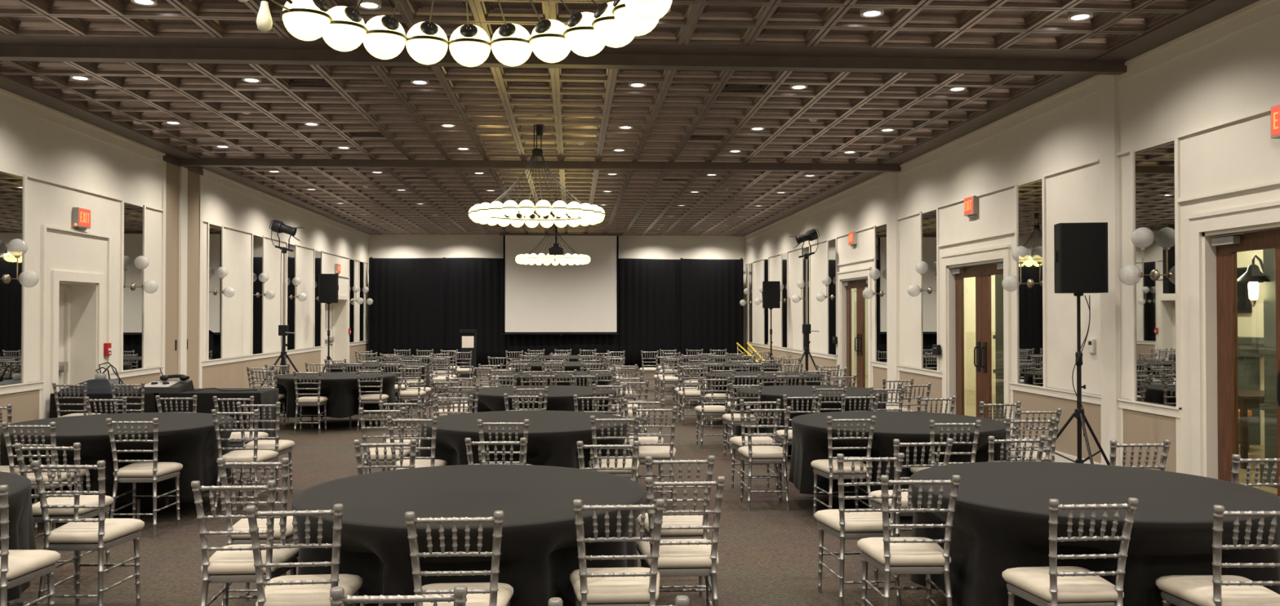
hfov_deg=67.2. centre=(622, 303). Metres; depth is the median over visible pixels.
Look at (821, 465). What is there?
seat cushion
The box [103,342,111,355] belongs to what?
fire alarm
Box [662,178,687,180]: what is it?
ceiling vent
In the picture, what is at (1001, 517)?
tablecloth
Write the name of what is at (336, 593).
chair
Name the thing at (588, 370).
chair
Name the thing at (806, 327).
lighting stand
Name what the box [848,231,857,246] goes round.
exit sign
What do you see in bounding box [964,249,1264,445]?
wall
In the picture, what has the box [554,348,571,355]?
chair
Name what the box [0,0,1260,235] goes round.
ceiling
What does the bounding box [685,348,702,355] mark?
chair
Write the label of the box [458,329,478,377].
lectern
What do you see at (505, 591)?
seat cushion
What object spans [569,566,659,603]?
seat cushion
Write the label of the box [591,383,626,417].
chair
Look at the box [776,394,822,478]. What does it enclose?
chair
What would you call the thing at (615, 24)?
chandelier
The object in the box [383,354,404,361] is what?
chair
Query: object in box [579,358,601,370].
chair
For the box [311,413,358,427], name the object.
round table
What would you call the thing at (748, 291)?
wall sconce
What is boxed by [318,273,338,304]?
loudspeaker
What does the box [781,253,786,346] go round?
wall mirror
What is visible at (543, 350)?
chair
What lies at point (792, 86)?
recessed light
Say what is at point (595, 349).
chair
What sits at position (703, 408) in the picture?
seat cushion
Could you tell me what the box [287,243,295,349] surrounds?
wall mirror
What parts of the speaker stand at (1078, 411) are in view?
leg, leg, leg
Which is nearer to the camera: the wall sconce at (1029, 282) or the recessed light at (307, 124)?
the wall sconce at (1029, 282)
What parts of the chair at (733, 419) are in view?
leg, leg, seat frame, rail, rail, rail, leg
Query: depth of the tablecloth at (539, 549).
4.56 m
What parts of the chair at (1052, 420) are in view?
leg, rail, rail, rail, rail, leg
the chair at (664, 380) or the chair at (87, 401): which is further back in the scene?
the chair at (664, 380)
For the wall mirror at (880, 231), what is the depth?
17.32 m
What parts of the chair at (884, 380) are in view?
leg, rail, rail, leg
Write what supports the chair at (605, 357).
on the floor
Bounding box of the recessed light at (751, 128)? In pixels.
[750,127,764,130]
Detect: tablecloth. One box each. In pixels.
[0,412,234,502]
[0,471,35,600]
[49,388,159,417]
[159,387,278,450]
[273,371,396,417]
[291,463,645,605]
[329,361,430,395]
[365,355,451,384]
[418,409,630,468]
[467,385,617,413]
[498,370,613,387]
[511,360,604,372]
[524,355,603,362]
[668,355,751,382]
[684,361,777,394]
[705,370,821,413]
[734,385,887,445]
[788,410,1006,495]
[909,461,1279,605]
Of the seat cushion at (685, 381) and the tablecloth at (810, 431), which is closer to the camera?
the tablecloth at (810, 431)
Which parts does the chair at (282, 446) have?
leg, rail, rail, rail, rail, leg, seat frame, leg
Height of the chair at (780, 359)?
0.904 m
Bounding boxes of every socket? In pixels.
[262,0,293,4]
[1073,293,1083,296]
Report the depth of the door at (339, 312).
27.33 m
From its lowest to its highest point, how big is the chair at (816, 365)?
0.904 m
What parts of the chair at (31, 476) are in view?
leg, rail, rail, rail, rail, leg, leg, seat frame, leg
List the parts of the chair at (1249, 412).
seat, leg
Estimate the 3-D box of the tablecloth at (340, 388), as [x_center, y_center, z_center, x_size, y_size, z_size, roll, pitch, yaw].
[-4.401,1.387,14.794,1.813,0.563,1.853,0,-1,-3]
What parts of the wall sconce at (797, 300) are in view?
globe, globe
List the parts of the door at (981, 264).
casing, casing, casing, pull handle, pull handle, casing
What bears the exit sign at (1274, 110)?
attached to the wall at (1211, 90)
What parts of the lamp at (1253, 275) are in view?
lantern glass, lamp shade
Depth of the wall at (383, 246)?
30.56 m
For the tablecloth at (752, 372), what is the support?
on the round table
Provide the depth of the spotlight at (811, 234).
20.18 m
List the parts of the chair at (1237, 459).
leg, rail, rail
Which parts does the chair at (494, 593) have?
leg, rail, rail, rail, rail, leg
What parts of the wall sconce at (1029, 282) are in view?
globe, globe, arm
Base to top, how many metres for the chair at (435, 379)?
0.904 m
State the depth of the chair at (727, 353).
20.22 m
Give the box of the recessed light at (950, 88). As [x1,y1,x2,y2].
[948,86,966,91]
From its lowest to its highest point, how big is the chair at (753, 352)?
0.904 m
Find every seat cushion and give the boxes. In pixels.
[0,465,31,473]
[0,549,60,579]
[17,468,86,481]
[31,494,113,515]
[43,517,144,542]
[60,413,100,417]
[113,462,182,476]
[200,543,298,573]
[222,449,277,462]
[225,515,293,538]
[229,431,268,442]
[240,439,294,451]
[255,573,363,605]
[278,393,286,399]
[295,395,328,403]
[358,393,388,399]
[362,447,410,460]
[382,438,420,447]
[391,458,447,470]
[395,384,408,389]
[397,390,426,395]
[402,378,423,383]
[407,386,431,391]
[414,582,513,605]
[431,377,453,381]
[432,408,466,416]
[433,369,451,374]
[435,373,456,377]
[451,404,467,411]
[457,368,474,372]
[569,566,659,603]
[588,457,639,473]
[611,404,641,411]
[615,409,648,417]
[616,390,634,395]
[624,435,663,445]
[629,445,675,458]
[636,512,709,535]
[636,537,719,568]
[639,367,655,371]
[653,373,675,378]
[658,368,677,373]
[659,376,681,381]
[674,386,700,391]
[677,390,704,395]
[684,378,700,384]
[694,404,728,413]
[704,392,729,399]
[722,413,759,422]
[727,400,736,408]
[729,435,777,446]
[737,445,786,458]
[776,429,792,439]
[810,458,866,473]
[814,508,896,532]
[857,536,951,565]
[868,489,912,508]
[886,406,907,411]
[910,466,929,472]
[1001,565,1124,601]
[1010,450,1055,461]
[1155,574,1279,605]
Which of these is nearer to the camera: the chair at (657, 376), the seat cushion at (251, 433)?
the seat cushion at (251, 433)
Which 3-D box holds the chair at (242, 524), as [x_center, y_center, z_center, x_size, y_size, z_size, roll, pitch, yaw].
[-2.043,1.307,5.520,0.421,0.904,0.471,0,-1,-1]
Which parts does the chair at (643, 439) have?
leg, rail, rail, rail, leg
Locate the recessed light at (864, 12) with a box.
[859,8,884,17]
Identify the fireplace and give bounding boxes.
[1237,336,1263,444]
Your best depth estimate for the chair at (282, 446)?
8.77 m
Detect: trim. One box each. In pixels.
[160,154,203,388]
[886,172,898,407]
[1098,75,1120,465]
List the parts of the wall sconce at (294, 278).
globe, globe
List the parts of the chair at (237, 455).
leg, leg, rail, rail, rail, rail, seat frame, leg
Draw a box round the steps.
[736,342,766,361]
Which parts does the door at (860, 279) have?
casing, casing, casing, pull handle, pull handle, casing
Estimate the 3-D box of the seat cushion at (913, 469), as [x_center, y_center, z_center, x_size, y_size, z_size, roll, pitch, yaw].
[2.492,1.303,7.475,0.421,0.074,0.402,0,-1,-1]
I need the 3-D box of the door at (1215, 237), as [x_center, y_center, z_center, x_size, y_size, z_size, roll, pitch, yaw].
[5.260,0.490,7.545,0.265,2.585,2.210,0,-1,-3]
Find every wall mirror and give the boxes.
[0,171,24,384]
[123,202,144,369]
[208,223,222,359]
[253,235,263,353]
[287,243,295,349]
[314,250,321,346]
[349,258,354,342]
[359,262,364,341]
[748,262,752,342]
[764,257,768,344]
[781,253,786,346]
[802,246,808,349]
[827,238,835,354]
[875,223,887,362]
[920,209,937,369]
[1017,178,1043,386]
[1133,140,1176,405]
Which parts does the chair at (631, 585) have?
leg, seat frame, rail, rail, rail, rail, leg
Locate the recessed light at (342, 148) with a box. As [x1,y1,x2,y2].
[337,146,350,149]
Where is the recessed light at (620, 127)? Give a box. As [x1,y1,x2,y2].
[617,126,632,128]
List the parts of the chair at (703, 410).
leg, leg, seat frame, rail, rail, rail, rail, leg, leg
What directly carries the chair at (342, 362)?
on the floor
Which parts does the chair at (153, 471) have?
leg, rail, rail, leg, rail, rail, seat frame, leg, leg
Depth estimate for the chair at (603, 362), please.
16.07 m
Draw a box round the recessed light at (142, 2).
[130,0,157,6]
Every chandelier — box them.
[237,0,672,66]
[467,124,605,227]
[515,209,591,265]
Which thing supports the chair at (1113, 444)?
on the floor
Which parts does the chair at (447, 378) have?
leg, rail, leg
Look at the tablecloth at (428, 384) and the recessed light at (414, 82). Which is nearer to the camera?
the recessed light at (414, 82)
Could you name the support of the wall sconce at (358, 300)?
attached to the wall mirror at (351, 261)
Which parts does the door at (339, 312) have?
casing, frame, casing, casing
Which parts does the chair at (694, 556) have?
leg, seat frame, rail, rail, rail, rail, leg, leg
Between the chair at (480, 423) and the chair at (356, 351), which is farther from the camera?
the chair at (356, 351)
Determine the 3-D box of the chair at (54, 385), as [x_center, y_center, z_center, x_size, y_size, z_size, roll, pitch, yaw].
[-6.458,1.380,11.427,0.421,0.904,0.471,0,-1,-3]
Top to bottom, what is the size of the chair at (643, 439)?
0.904 m
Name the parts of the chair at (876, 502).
seat frame, leg, rail, rail, rail, leg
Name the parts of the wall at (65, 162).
wainscot panel, chair rail, chair rail, wainscot panel, wainscot panel, chair rail, wainscot panel, chair rail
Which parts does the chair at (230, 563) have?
leg, leg, rail, rail, rail, rail, seat frame, leg, leg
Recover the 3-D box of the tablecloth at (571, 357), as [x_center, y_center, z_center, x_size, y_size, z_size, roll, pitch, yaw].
[-1.275,1.473,21.346,1.824,0.574,1.814,0,-1,-3]
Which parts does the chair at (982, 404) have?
leg, rail, rail, leg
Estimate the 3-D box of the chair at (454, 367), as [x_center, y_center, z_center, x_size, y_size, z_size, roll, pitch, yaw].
[-3.975,1.511,22.161,0.421,0.904,0.472,0,-1,-5]
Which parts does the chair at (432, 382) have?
leg, rail, rail, leg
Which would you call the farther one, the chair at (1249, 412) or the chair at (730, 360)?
the chair at (730, 360)
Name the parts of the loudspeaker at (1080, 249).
handle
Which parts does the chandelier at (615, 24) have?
bare bulb, bare bulb, globe, globe, globe, globe, globe, globe, globe, globe, globe, globe, globe, globe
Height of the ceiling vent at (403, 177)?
0.045 m
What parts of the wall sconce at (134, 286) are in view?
globe, globe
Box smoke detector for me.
[577,142,585,145]
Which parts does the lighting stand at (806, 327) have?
leg, leg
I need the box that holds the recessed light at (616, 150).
[613,149,625,151]
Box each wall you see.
[0,88,369,426]
[368,234,745,354]
[744,0,1279,474]
[852,287,868,374]
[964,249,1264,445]
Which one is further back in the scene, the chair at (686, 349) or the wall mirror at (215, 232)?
the chair at (686, 349)
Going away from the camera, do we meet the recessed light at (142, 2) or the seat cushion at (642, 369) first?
the recessed light at (142, 2)
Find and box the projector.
[548,200,563,255]
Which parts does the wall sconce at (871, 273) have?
globe, globe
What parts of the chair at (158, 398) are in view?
leg, rail, leg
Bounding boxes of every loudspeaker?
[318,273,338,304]
[762,280,780,309]
[1053,222,1108,296]
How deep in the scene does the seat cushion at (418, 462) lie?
7.68 m
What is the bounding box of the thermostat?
[1087,338,1095,352]
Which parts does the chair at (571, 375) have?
leg, rail, leg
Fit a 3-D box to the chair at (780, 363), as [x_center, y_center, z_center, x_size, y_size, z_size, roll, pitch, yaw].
[2.772,1.436,16.056,0.421,0.904,0.471,0,-1,-2]
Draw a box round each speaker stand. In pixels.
[323,304,334,372]
[764,309,777,370]
[1044,296,1110,465]
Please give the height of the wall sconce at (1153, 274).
0.555 m
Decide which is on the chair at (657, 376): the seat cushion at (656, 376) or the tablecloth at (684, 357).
the seat cushion at (656, 376)
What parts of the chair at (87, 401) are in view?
leg, rail, leg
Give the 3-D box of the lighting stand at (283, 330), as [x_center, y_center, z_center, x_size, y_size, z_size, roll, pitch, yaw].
[-6.436,0.408,18.285,0.934,3.012,0.934,0,-1,11]
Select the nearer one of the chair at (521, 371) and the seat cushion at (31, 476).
the seat cushion at (31, 476)
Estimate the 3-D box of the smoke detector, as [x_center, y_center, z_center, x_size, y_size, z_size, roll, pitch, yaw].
[-0.624,-2.409,14.418,0.170,0.075,0.170,0,-1,-3]
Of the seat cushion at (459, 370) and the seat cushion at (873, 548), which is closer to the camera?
the seat cushion at (873, 548)
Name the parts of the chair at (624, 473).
leg, rail, rail, rail, seat frame, leg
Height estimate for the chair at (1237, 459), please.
0.904 m
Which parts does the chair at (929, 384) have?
leg, rail, rail, rail, leg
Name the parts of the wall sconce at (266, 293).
globe, globe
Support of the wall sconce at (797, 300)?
attached to the wall mirror at (806, 250)
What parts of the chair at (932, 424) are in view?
leg, rail, rail, rail, rail, leg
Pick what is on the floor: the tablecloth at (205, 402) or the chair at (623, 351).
the chair at (623, 351)
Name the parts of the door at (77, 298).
casing, frame, casing, casing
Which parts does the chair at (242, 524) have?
leg, leg, rail, rail, rail, seat frame, leg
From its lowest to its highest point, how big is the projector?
1.220 m
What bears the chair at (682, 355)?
on the floor
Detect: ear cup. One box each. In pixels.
[160,374,168,380]
[179,374,186,380]
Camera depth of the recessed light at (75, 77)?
10.47 m
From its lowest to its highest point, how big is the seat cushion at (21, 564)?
0.074 m
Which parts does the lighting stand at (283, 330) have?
leg, leg, leg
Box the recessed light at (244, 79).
[241,77,261,83]
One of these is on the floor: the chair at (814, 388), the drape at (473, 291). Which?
the chair at (814, 388)
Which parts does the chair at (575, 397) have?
leg, rail, rail, leg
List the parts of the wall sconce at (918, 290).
globe, globe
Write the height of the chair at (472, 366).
0.904 m
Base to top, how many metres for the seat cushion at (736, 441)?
0.074 m
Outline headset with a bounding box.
[159,368,189,380]
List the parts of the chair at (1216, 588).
leg, seat frame, leg, rail, rail, rail, rail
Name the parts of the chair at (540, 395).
leg, rail, leg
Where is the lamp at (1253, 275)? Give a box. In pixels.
[1237,253,1270,306]
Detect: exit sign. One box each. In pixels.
[72,207,90,230]
[334,263,340,274]
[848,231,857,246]
[964,195,978,217]
[1270,104,1279,138]
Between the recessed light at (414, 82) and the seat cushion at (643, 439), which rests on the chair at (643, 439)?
the seat cushion at (643, 439)
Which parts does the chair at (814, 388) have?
leg, rail, rail, rail, leg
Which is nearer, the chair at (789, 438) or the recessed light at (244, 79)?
the chair at (789, 438)
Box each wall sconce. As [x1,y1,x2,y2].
[4,238,39,287]
[131,255,157,293]
[213,266,235,297]
[257,272,275,299]
[290,276,306,301]
[351,284,364,304]
[361,286,373,304]
[739,288,751,306]
[754,285,762,305]
[791,280,805,302]
[816,275,832,301]
[862,268,882,298]
[907,261,930,296]
[1001,245,1032,291]
[1118,226,1158,284]
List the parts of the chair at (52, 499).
leg, rail, rail, rail, rail, leg, seat frame, leg, leg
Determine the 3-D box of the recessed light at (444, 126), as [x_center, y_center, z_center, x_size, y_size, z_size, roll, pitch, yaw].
[-2.378,-2.438,13.109,0.200,0.056,0.200,0,-1,-3]
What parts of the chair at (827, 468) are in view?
leg, leg, seat frame, rail, rail, rail, rail, leg, leg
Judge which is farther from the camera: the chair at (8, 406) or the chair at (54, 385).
the chair at (54, 385)
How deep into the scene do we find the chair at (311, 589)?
4.03 m
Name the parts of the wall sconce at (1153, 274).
globe, globe, arm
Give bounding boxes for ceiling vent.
[289,80,331,86]
[351,133,384,137]
[403,177,428,178]
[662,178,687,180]
[689,136,721,140]
[721,86,763,92]
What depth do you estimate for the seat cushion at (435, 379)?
17.99 m
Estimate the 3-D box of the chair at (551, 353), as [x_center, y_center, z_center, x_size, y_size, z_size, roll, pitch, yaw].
[-1.320,1.489,20.387,0.421,0.904,0.471,0,-1,-3]
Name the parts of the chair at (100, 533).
leg, rail, rail, rail, rail, leg, seat frame, leg, leg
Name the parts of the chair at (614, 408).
leg, rail, leg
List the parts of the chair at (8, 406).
leg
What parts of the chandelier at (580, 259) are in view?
globe, globe, globe, globe, globe, globe, globe, globe, globe, globe, globe, globe, globe, globe, globe, globe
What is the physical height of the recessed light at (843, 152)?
0.056 m
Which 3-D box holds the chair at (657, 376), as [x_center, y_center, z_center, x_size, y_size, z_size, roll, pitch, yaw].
[0.828,1.471,18.948,0.421,0.904,0.471,0,-1,-1]
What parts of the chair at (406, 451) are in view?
leg, rail, rail, rail, seat frame, leg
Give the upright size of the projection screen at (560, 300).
3.164 m
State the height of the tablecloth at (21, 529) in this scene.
0.567 m
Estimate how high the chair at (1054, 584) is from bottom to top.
0.904 m
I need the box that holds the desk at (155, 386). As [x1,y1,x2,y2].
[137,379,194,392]
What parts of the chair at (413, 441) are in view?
leg, rail, rail, leg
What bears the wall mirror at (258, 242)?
attached to the wall at (65, 162)
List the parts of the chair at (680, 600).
leg, rail, leg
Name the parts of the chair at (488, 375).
leg, rail, leg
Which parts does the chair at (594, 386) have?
leg, rail, rail, rail, leg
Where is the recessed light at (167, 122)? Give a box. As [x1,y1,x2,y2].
[164,121,181,124]
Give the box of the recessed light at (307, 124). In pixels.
[303,123,319,126]
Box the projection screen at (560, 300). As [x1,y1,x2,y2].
[499,233,622,335]
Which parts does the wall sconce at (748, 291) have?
globe, globe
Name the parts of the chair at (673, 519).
leg, seat frame, rail, rail, rail, rail, leg, leg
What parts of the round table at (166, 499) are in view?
leg, leg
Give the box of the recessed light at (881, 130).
[880,128,894,132]
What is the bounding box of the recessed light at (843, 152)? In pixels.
[843,151,856,153]
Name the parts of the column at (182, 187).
post, pocket door, recessed pull, post, pocket door, post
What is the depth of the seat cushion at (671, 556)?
4.77 m
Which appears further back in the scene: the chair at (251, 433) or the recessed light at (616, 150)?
the recessed light at (616, 150)
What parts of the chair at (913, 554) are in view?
leg, leg, seat frame, rail, rail, rail, rail, leg, leg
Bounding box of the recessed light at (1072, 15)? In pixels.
[1067,11,1093,21]
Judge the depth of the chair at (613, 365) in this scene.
15.41 m
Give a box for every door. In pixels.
[50,270,103,393]
[322,294,348,372]
[836,266,871,387]
[940,244,1010,435]
[1186,200,1279,496]
[1258,248,1277,487]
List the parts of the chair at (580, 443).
leg, rail, rail, leg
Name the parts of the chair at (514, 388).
leg, rail, rail, rail, leg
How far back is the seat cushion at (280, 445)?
8.83 m
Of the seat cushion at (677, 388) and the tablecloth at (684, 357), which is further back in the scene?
the tablecloth at (684, 357)
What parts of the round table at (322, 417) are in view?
leg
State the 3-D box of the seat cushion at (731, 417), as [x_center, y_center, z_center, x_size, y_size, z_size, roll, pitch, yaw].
[1.414,1.351,11.414,0.421,0.074,0.402,0,-1,-4]
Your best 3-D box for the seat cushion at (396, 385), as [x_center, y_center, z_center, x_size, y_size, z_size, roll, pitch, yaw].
[-3.855,1.410,16.235,0.421,0.074,0.402,0,-1,0]
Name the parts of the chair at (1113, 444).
leg, rail, rail, leg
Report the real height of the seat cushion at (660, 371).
0.074 m
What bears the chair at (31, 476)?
on the floor
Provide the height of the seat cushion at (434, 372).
0.074 m
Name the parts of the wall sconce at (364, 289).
globe, globe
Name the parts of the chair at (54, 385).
leg, rail, rail, rail, rail, leg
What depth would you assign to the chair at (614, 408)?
12.41 m
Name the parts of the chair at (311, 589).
leg, rail, rail, rail, rail, leg, seat frame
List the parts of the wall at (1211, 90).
wainscot panel, chair rail, door head moulding, chair rail, wainscot panel, chair rail, wainscot panel, door head moulding, chair rail, baseboard, wainscot panel, chair rail, wainscot panel, door head moulding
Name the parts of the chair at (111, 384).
leg, rail, rail, rail, rail, leg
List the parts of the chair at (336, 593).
leg, rail, leg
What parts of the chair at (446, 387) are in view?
leg, rail, rail, rail, leg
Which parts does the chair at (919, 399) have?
leg, rail, leg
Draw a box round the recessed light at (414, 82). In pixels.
[410,80,428,84]
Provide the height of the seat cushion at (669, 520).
0.074 m
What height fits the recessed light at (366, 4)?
0.056 m
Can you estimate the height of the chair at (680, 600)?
0.904 m
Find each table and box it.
[136,497,168,518]
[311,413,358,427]
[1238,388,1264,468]
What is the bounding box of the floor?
[7,368,1277,605]
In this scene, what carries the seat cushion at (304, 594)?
on the chair at (311, 589)
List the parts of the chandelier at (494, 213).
globe, globe, globe, globe, globe, globe, globe, globe, globe, globe, globe, globe, globe, globe, globe, globe, globe, globe, globe, globe, globe, globe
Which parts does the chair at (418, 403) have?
leg, rail, leg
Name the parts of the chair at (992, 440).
leg, rail, rail, leg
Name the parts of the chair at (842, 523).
leg, leg, seat frame, rail, rail, rail, rail, leg, leg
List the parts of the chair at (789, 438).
leg, seat frame, leg, rail, rail, leg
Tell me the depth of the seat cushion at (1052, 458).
8.18 m
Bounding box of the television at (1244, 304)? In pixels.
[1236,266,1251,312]
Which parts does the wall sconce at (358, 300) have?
globe, globe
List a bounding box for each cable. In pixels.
[189,387,257,391]
[1071,294,1090,435]
[1080,294,1090,348]
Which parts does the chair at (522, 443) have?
leg, rail, rail, leg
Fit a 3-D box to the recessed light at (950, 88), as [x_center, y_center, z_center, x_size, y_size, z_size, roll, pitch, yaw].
[3.822,-2.464,10.991,0.200,0.056,0.200,0,-1,-3]
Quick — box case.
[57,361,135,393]
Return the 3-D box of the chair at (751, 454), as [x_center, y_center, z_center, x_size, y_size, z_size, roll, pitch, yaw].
[1.254,1.344,8.517,0.421,0.904,0.471,0,-1,-1]
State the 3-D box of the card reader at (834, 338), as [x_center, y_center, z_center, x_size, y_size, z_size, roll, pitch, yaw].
[4.456,0.772,20.233,0.054,0.150,0.220,0,-1,-3]
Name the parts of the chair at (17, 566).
leg, seat frame, leg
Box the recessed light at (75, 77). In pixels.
[70,75,90,80]
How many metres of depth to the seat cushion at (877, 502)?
6.36 m
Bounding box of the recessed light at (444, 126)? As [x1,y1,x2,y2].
[440,124,455,127]
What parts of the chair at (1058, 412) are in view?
leg, rail, rail, rail, rail, leg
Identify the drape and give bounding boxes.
[368,257,444,356]
[444,257,507,368]
[507,333,618,367]
[618,257,680,368]
[680,258,743,355]
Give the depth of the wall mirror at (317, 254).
24.26 m
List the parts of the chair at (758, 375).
leg, rail, leg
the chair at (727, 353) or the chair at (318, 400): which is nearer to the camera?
the chair at (318, 400)
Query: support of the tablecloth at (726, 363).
on the round table
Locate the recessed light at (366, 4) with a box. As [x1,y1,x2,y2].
[356,0,381,9]
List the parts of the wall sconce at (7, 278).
arm, globe, globe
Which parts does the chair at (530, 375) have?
leg, rail, leg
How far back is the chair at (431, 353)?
20.17 m
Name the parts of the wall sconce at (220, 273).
globe, globe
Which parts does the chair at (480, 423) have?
leg, rail, rail, rail, rail, leg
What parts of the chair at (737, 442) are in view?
leg, seat frame, leg, rail, rail, rail, leg, leg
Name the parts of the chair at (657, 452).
leg, seat frame, rail, rail, rail, rail, leg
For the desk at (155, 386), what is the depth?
11.93 m
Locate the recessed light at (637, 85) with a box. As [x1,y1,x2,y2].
[628,82,646,88]
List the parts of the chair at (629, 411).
leg, rail, rail, rail, leg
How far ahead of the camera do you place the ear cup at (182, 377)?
12.12 m
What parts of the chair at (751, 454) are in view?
leg, leg, seat frame, rail, rail, rail, rail, leg, leg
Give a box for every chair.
[0,404,12,424]
[0,421,86,532]
[0,432,31,473]
[0,484,60,605]
[13,442,113,589]
[31,460,144,605]
[51,382,100,417]
[84,396,126,414]
[105,417,182,536]
[109,382,144,413]
[155,395,197,412]
[191,479,298,605]
[211,408,277,515]
[213,395,268,484]
[217,457,298,605]
[235,401,294,501]
[245,502,363,605]
[246,366,272,387]
[249,368,286,427]
[264,364,289,419]
[293,370,328,435]
[304,362,328,372]
[324,358,346,372]
[329,584,467,605]
[341,361,364,371]
[353,438,417,474]
[354,350,372,362]
[355,368,388,431]
[356,359,379,370]
[358,351,377,362]
[358,406,410,473]
[378,362,408,416]
[378,400,422,471]
[379,352,399,396]
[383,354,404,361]
[386,415,447,470]
[393,348,410,355]
[395,366,426,425]
[399,358,423,406]
[402,364,431,418]
[404,510,513,605]
[411,355,435,400]
[416,349,433,355]
[429,356,453,403]
[430,352,451,387]
[430,379,466,416]
[433,395,473,416]
[434,355,456,395]
[440,349,459,389]
[444,384,479,414]
[445,376,476,411]
[453,351,474,386]
[464,437,526,464]
[471,365,496,387]
[476,418,530,464]
[478,363,502,388]
[487,355,508,382]
[487,373,517,386]
[488,368,515,386]
[503,393,542,410]
[505,350,523,372]
[506,362,530,372]
[510,358,531,371]
[512,386,548,409]
[519,354,539,362]
[520,369,546,385]
[524,351,542,361]
[527,349,544,355]
[528,373,557,385]
[541,361,564,370]
[543,359,565,370]
[547,595,689,605]
[549,353,568,361]
[549,368,576,385]
[551,352,569,361]
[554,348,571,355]
[568,373,598,386]
[569,497,665,605]
[573,394,613,413]
[576,440,639,480]
[577,354,597,361]
[579,348,596,355]
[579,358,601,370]
[581,361,604,372]
[586,368,613,388]
[588,415,639,530]
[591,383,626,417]
[592,351,610,385]
[602,355,622,400]
[604,356,625,384]
[607,350,625,373]
[611,376,643,433]
[612,364,637,404]
[612,366,638,404]
[615,380,648,432]
[622,398,665,495]
[629,405,677,510]
[636,454,715,601]
[636,475,725,605]
[639,350,658,391]
[653,355,675,401]
[657,349,676,387]
[658,351,680,392]
[659,356,682,401]
[674,364,702,420]
[677,366,706,425]
[680,354,701,399]
[684,358,709,408]
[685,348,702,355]
[694,377,730,448]
[697,352,715,361]
[697,362,724,404]
[704,368,736,430]
[707,354,727,361]
[709,348,726,355]
[722,382,762,460]
[726,352,744,361]
[727,373,760,435]
[728,359,751,371]
[729,398,781,495]
[736,354,756,361]
[737,405,791,511]
[740,362,764,371]
[752,351,770,362]
[759,358,781,371]
[760,369,788,386]
[770,355,791,370]
[773,373,802,385]
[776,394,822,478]
[779,356,800,372]
[779,362,803,372]
[803,368,831,385]
[810,415,875,520]
[812,386,848,411]
[814,452,904,605]
[815,364,839,386]
[821,367,847,386]
[827,374,856,386]
[840,393,879,411]
[857,474,960,605]
[868,438,953,537]
[869,386,905,411]
[882,377,914,411]
[898,382,931,412]
[910,419,981,472]
[916,395,956,413]
[979,400,1021,448]
[987,435,1046,461]
[993,417,1056,461]
[1001,497,1138,605]
[1010,408,1062,462]
[1109,439,1171,470]
[1155,504,1279,605]
[1231,453,1279,497]
[1238,408,1252,449]
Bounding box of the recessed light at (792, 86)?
[790,84,808,89]
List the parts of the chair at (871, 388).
leg, rail, rail, rail, leg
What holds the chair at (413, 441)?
on the floor
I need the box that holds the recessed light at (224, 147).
[215,146,229,148]
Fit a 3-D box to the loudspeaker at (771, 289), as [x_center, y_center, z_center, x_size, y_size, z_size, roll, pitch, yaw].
[3.825,-0.202,24.834,0.462,0.720,0.370,0,-1,3]
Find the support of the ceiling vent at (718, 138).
in the ceiling
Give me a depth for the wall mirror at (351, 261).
27.94 m
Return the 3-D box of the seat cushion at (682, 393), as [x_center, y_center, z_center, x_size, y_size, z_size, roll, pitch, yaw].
[1.078,1.395,14.951,0.421,0.074,0.402,0,-1,-2]
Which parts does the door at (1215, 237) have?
casing, casing, casing, pull handle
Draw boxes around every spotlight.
[269,219,304,249]
[790,228,819,256]
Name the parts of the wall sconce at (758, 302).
globe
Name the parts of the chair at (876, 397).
leg, rail, leg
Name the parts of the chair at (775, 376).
leg, rail, leg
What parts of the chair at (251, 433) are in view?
leg, rail, seat frame, leg, leg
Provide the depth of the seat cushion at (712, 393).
14.25 m
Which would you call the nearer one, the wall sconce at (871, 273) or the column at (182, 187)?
the column at (182, 187)
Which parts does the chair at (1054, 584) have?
leg, leg, seat frame, rail, rail, rail, rail, leg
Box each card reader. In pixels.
[832,336,837,343]
[932,344,940,355]
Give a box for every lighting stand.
[258,244,298,387]
[795,252,824,383]
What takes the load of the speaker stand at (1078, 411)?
on the floor
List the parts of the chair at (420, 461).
leg, rail, rail, rail, rail, leg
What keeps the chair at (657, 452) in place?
on the floor
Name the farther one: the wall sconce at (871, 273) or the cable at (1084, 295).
the wall sconce at (871, 273)
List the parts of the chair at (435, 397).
leg, rail, rail, leg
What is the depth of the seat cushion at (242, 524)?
5.38 m
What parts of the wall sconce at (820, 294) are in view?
globe, globe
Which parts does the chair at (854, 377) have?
leg, rail, leg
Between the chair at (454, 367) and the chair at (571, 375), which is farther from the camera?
the chair at (454, 367)
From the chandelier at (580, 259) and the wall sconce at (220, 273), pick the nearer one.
the wall sconce at (220, 273)
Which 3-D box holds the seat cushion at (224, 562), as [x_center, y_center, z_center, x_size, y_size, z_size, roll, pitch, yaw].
[-1.866,1.271,4.824,0.421,0.074,0.402,0,-1,-4]
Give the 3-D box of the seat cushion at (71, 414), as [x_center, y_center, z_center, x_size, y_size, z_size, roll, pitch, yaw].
[-6.460,1.352,11.462,0.421,0.074,0.402,0,-1,-3]

